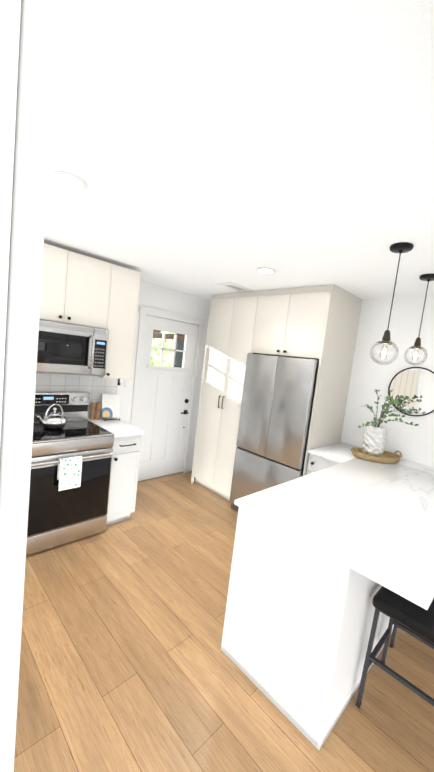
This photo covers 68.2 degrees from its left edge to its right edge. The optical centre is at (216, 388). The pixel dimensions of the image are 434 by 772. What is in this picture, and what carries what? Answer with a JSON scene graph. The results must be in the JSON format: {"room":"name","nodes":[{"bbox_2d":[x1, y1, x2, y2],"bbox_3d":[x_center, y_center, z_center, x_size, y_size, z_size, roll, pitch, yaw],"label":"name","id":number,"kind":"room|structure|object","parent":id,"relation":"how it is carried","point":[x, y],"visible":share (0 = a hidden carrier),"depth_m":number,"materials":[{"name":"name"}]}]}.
{"room":"kitchen","nodes":[
{"label":"kitchen","id":0,"kind":"room"},
{"bbox_2d":[115,379,122,418],"bbox_3d":[-1.981,-0.040,2.764,2.380,2.440,0.295,1,8,-45],"label":"wall","id":1,"kind":"structure","parent":0,"point":[119,389],"depth_m":3.48,"materials":[{"name":"paint"}]},
{"bbox_2d":[35,373,117,417],"bbox_3d":[-1.840,-0.153,2.663,2.194,0.884,0.008,1,8,-45],"label":"tile backsplash","id":2,"kind":"structure","parent":1,"relation":"attached to","point":[96,387],"depth_m":3.17,"materials":[{"name":"white tile"}]},
{"bbox_2d":[39,243,114,330],"bbox_3d":[-1.355,-0.865,2.754,0.762,0.584,0.320,1,8,-45],"label":"upper cabinet","id":3,"kind":"object","parent":1,"relation":"attached to","point":[80,289],"depth_m":2.70,"materials":[{"name":"white wood"}]},
{"bbox_2d":[36,320,108,375],"bbox_3d":[-1.376,-0.353,2.768,0.754,0.424,0.420,1,8,-45],"label":"over-the-range microwave","id":4,"kind":"object","parent":3,"relation":"attached to","point":[67,349],"visible":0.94,"depth_m":2.70,"materials":[{"name":"silver metal"}]},
{"bbox_2d":[97,265,140,378],"bbox_3d":[-1.011,-0.636,3.142,0.306,1.038,0.320,1,8,-45],"label":"upper cabinet","id":5,"kind":"object","parent":1,"relation":"attached to","point":[125,289],"depth_m":3.04,"materials":[{"name":"white wood"}]},
{"bbox_2d":[120,280,209,470],"bbox_3d":[-0.559,-0.033,4.306,1.810,2.440,0.140,1,8,-45],"label":"wall","id":6,"kind":"structure","parent":0,"point":[161,297],"depth_m":3.96,"materials":[{"name":"paint"}]},
{"bbox_2d":[122,379,126,386],"bbox_3d":[-1.065,-0.077,3.688,0.072,0.116,0.014,1,8,-45],"label":"switch plate","id":7,"kind":"object","parent":6,"relation":"attached to","point":[124,382],"visible":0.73,"depth_m":3.70,"materials":[{"name":"white plastic"}]},
{"bbox_2d":[130,305,204,482],"bbox_3d":[-0.693,0.103,4.188,1.006,2.166,0.162,1,8,-45],"label":"door frame","id":8,"kind":"structure","parent":6,"relation":"attached to","point":[144,311],"depth_m":4.09,"materials":[{"name":"white wood"}]},
{"bbox_2d":[136,315,197,480],"bbox_3d":[-0.663,0.150,4.151,0.839,2.058,0.102,1,8,-45],"label":"door","id":9,"kind":"structure","parent":8,"relation":"attached to","point":[163,405],"depth_m":4.16,"materials":[{"name":"white wood"}]},
{"bbox_2d":[14,471,433,771],"bbox_3d":[0.805,1.754,0.975,8.700,0.120,7.380,1,8,-45],"label":"floor","id":10,"kind":"structure","parent":0,"point":[127,664],"depth_m":1.69,"materials":[{"name":"brown wood"}]},
{"bbox_2d":[0,0,57,771],"bbox_3d":[-0.682,0.351,0.378,0.632,2.438,0.866,1,8,-45],"label":"wall","id":11,"kind":"structure","parent":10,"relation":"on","point":[27,38],"depth_m":0.22,"materials":[{"name":"white paint"}]},
{"bbox_2d":[26,391,114,555],"bbox_3d":[-1.398,0.659,2.761,0.757,1.190,0.706,1,8,-45],"label":"range","id":12,"kind":"object","parent":10,"relation":"on","point":[56,517],"visible":0.69,"depth_m":2.64,"materials":[{"name":"silver metal"}]},
{"bbox_2d":[37,404,66,429],"bbox_3d":[-1.408,0.230,2.723,0.245,0.212,0.195,1,8,-45],"label":"teapot","id":13,"kind":"object","parent":12,"relation":"on","point":[54,420],"visible":1,"depth_m":2.68,"materials":[{"name":"silver metal"}]},
{"bbox_2d":[57,456,81,490],"bbox_3d":[-1.156,0.657,2.515,0.167,0.249,0.044,1,8,-45],"label":"tea towel","id":14,"kind":"object","parent":12,"relation":"hanging from","point":[69,472],"visible":0.94,"depth_m":2.50,"materials":[{"name":"white fabric"}]},
{"bbox_2d":[106,437,141,525],"bbox_3d":[-1.076,0.813,3.190,0.293,0.873,0.611,1,8,-45],"label":"base cabinet","id":15,"kind":"object","parent":10,"relation":"on","point":[126,447],"depth_m":2.98,"materials":[{"name":"white wood"}]},
{"bbox_2d":[88,417,143,436],"bbox_3d":[-1.016,0.361,3.139,0.300,0.040,0.635,1,8,-45],"label":"countertop","id":16,"kind":"structure","parent":15,"relation":"on","point":[119,428],"depth_m":3.02,"materials":[{"name":"white stone"}]},
{"bbox_2d":[90,402,95,419],"bbox_3d":[-1.244,0.217,3.222,0.054,0.174,0.054,1,8,-45],"label":"pepper grinder","id":17,"kind":"object","parent":16,"relation":"on","point":[93,409],"visible":1,"depth_m":3.21,"materials":[{"name":"brown wood"}]},
{"bbox_2d":[95,402,100,419],"bbox_3d":[-1.201,0.220,3.242,0.054,0.174,0.054,1,8,-45],"label":"pepper grinder","id":18,"kind":"object","parent":16,"relation":"on","point":[98,409],"visible":1,"depth_m":3.23,"materials":[{"name":"brown wood"}]},
{"bbox_2d":[100,394,119,420],"bbox_3d":[-1.092,0.185,3.300,0.180,0.255,0.184,2,7,-37],"label":"cookbook","id":19,"kind":"object","parent":16,"relation":"on","point":[110,405],"visible":0.98,"depth_m":3.29,"materials":[{"name":"white paper"}]},
{"bbox_2d":[191,291,258,500],"bbox_3d":[0.295,0.090,4.064,0.687,2.436,0.745,1,8,-45],"label":"tall cabinet","id":20,"kind":"object","parent":10,"relation":"on","point":[228,341],"depth_m":3.81,"materials":[{"name":"white wood"}]},
{"bbox_2d":[229,353,318,511],"bbox_3d":[0.767,0.541,3.517,0.737,1.761,0.799,1,8,-45],"label":"fridge","id":21,"kind":"object","parent":10,"relation":"on","point":[275,414],"visible":0.52,"depth_m":3.21,"materials":[{"name":"silver metal"}]},
{"bbox_2d":[221,506,380,749],"bbox_3d":[0.456,1.125,1.765,0.471,0.888,0.622,1,8,-45],"label":"base cabinet","id":22,"kind":"object","parent":10,"relation":"on","point":[298,621],"depth_m":1.55,"materials":[{"name":"white wood"}]},
{"bbox_2d":[234,458,433,609],"bbox_3d":[1.161,0.700,2.175,2.102,0.026,0.919,1,8,-45],"label":"countertop","id":23,"kind":"structure","parent":22,"relation":"on","point":[375,519],"depth_m":1.70,"materials":[{"name":"white stone"}]},
{"bbox_2d":[351,389,418,463],"bbox_3d":[1.521,0.335,2.882,0.464,0.634,0.472,1,8,-45],"label":"potted plant","id":24,"kind":"object","parent":23,"relation":"on","point":[373,443],"visible":1,"depth_m":2.96,"materials":[{"name":"white ceramic"}]},
{"bbox_2d":[307,450,336,473],"bbox_3d":[1.174,1.067,3.151,0.700,0.888,0.373,1,8,-45],"label":"base cabinet","id":25,"kind":"object","parent":10,"relation":"on","point":[315,462],"depth_m":2.95,"materials":[{"name":"white wood"}]},
{"bbox_2d":[309,442,360,461],"bbox_3d":[1.220,0.611,3.117,0.695,0.026,0.355,1,8,-45],"label":"countertop","id":26,"kind":"structure","parent":25,"relation":"on","point":[342,451],"depth_m":3.02,"materials":[{"name":"white stone"}]},
{"bbox_2d":[370,586,389,665],"bbox_3d":[0.767,1.128,2.082,0.520,0.888,0.594,1,8,-45],"label":"base cabinet","id":27,"kind":"object","parent":10,"relation":"on","point":[383,620],"depth_m":1.88,"materials":[{"name":"white wood"}]},
{"bbox_2d":[389,625,396,647],"bbox_3d":[1.428,1.202,1.953,0.480,0.917,0.446,1,8,-45],"label":"stool","id":28,"kind":"object","parent":10,"relation":"on","point":[391,645],"visible":0.08,"depth_m":2.01,"materials":[{"name":"grey metal"}]},
{"bbox_2d":[355,586,433,707],"bbox_3d":[1.051,1.197,1.573,0.480,0.917,0.446,1,8,-45],"label":"stool","id":29,"kind":"object","parent":10,"relation":"on","point":[410,618],"visible":0.6,"depth_m":1.52,"materials":[{"name":"black leather"},{"name":"grey metal"}]},
{"bbox_2d":[44,0,433,299],"bbox_3d":[1.094,-0.777,0.720,8.700,0.120,7.380,1,8,-45],"label":"ceiling","id":30,"kind":"structure","parent":0,"point":[201,148],"depth_m":1.13,"materials":[{"name":"paint"}]},
{"bbox_2d":[49,171,87,190],"bbox_3d":[-0.716,-1.002,1.552,0.172,0.008,0.172,1,8,-45],"label":"recessed light","id":31,"kind":"object","parent":30,"relation":"in","point":[69,181],"visible":0.98,"depth_m":1.54,"materials":[{"name":"white plastic"}]},
{"bbox_2d":[217,282,253,291],"bbox_3d":[0.200,-1.087,3.433,0.380,0.010,0.200,1,8,-45],"label":"ceiling vent","id":32,"kind":"object","parent":30,"relation":"in","point":[234,286],"visible":1,"depth_m":3.40,"materials":[{"name":"white plastic"}]},
{"bbox_2d":[256,267,275,273],"bbox_3d":[0.410,-0.988,2.684,0.172,0.008,0.172,1,8,-45],"label":"recessed light","id":33,"kind":"object","parent":30,"relation":"in","point":[263,270],"visible":1,"depth_m":2.68,"materials":[{"name":"white plastic"}]},
{"bbox_2d":[370,242,413,364],"bbox_3d":[1.037,-0.489,1.905,0.152,0.696,0.152,1,8,-45],"label":"pendant light","id":34,"kind":"object","parent":30,"relation":"hanging from","point":[401,247],"visible":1,"depth_m":1.91,"materials":[{"name":"clear glass"}]},
{"bbox_2d":[404,274,433,365],"bbox_3d":[1.516,-0.502,2.378,0.152,0.658,0.152,1,8,-45],"label":"pendant light","id":35,"kind":"object","parent":30,"relation":"hanging from","point":[428,278],"visible":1,"depth_m":2.38,"materials":[{"name":"clear glass"}]},
{"bbox_2d":[192,296,433,467],"bbox_3d":[2.374,0.508,2.258,0.510,2.440,6.980,1,8,-45],"label":"wall","id":36,"kind":"structure","parent":0,"point":[409,442],"depth_m":3.14,"materials":[{"name":"paint"}]},
{"bbox_2d":[251,285,361,364],"bbox_3d":[0.936,-0.664,3.427,0.687,0.672,0.815,1,8,-45],"label":"upper cabinet","id":37,"kind":"object","parent":36,"relation":"attached to","point":[321,323],"depth_m":3.13,"materials":[{"name":"white wood"}]},
{"bbox_2d":[388,367,433,416],"bbox_3d":[1.840,0.025,2.980,0.021,0.461,0.461,1,8,-45],"label":"round mirror","id":38,"kind":"object","parent":36,"relation":"attached to","point":[415,385],"visible":0.92,"depth_m":2.98,"materials":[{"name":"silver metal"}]},
{"label":"outside","id":39,"kind":"structure","parent":0,"visible":0},
{"bbox_2d":[150,331,176,366],"bbox_3d":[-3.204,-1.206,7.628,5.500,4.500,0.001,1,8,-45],"label":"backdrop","id":40,"kind":"structure","parent":39,"point":[157,353],"depth_m":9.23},
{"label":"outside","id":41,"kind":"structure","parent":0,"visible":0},
{"bbox_2d":[153,330,184,339],"bbox_3d":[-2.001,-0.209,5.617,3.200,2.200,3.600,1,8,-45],"label":"pergola beam","id":42,"kind":"structure","parent":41,"point":[158,334],"depth_m":5.70,"materials":[{"name":"brown wood"}]}
]}

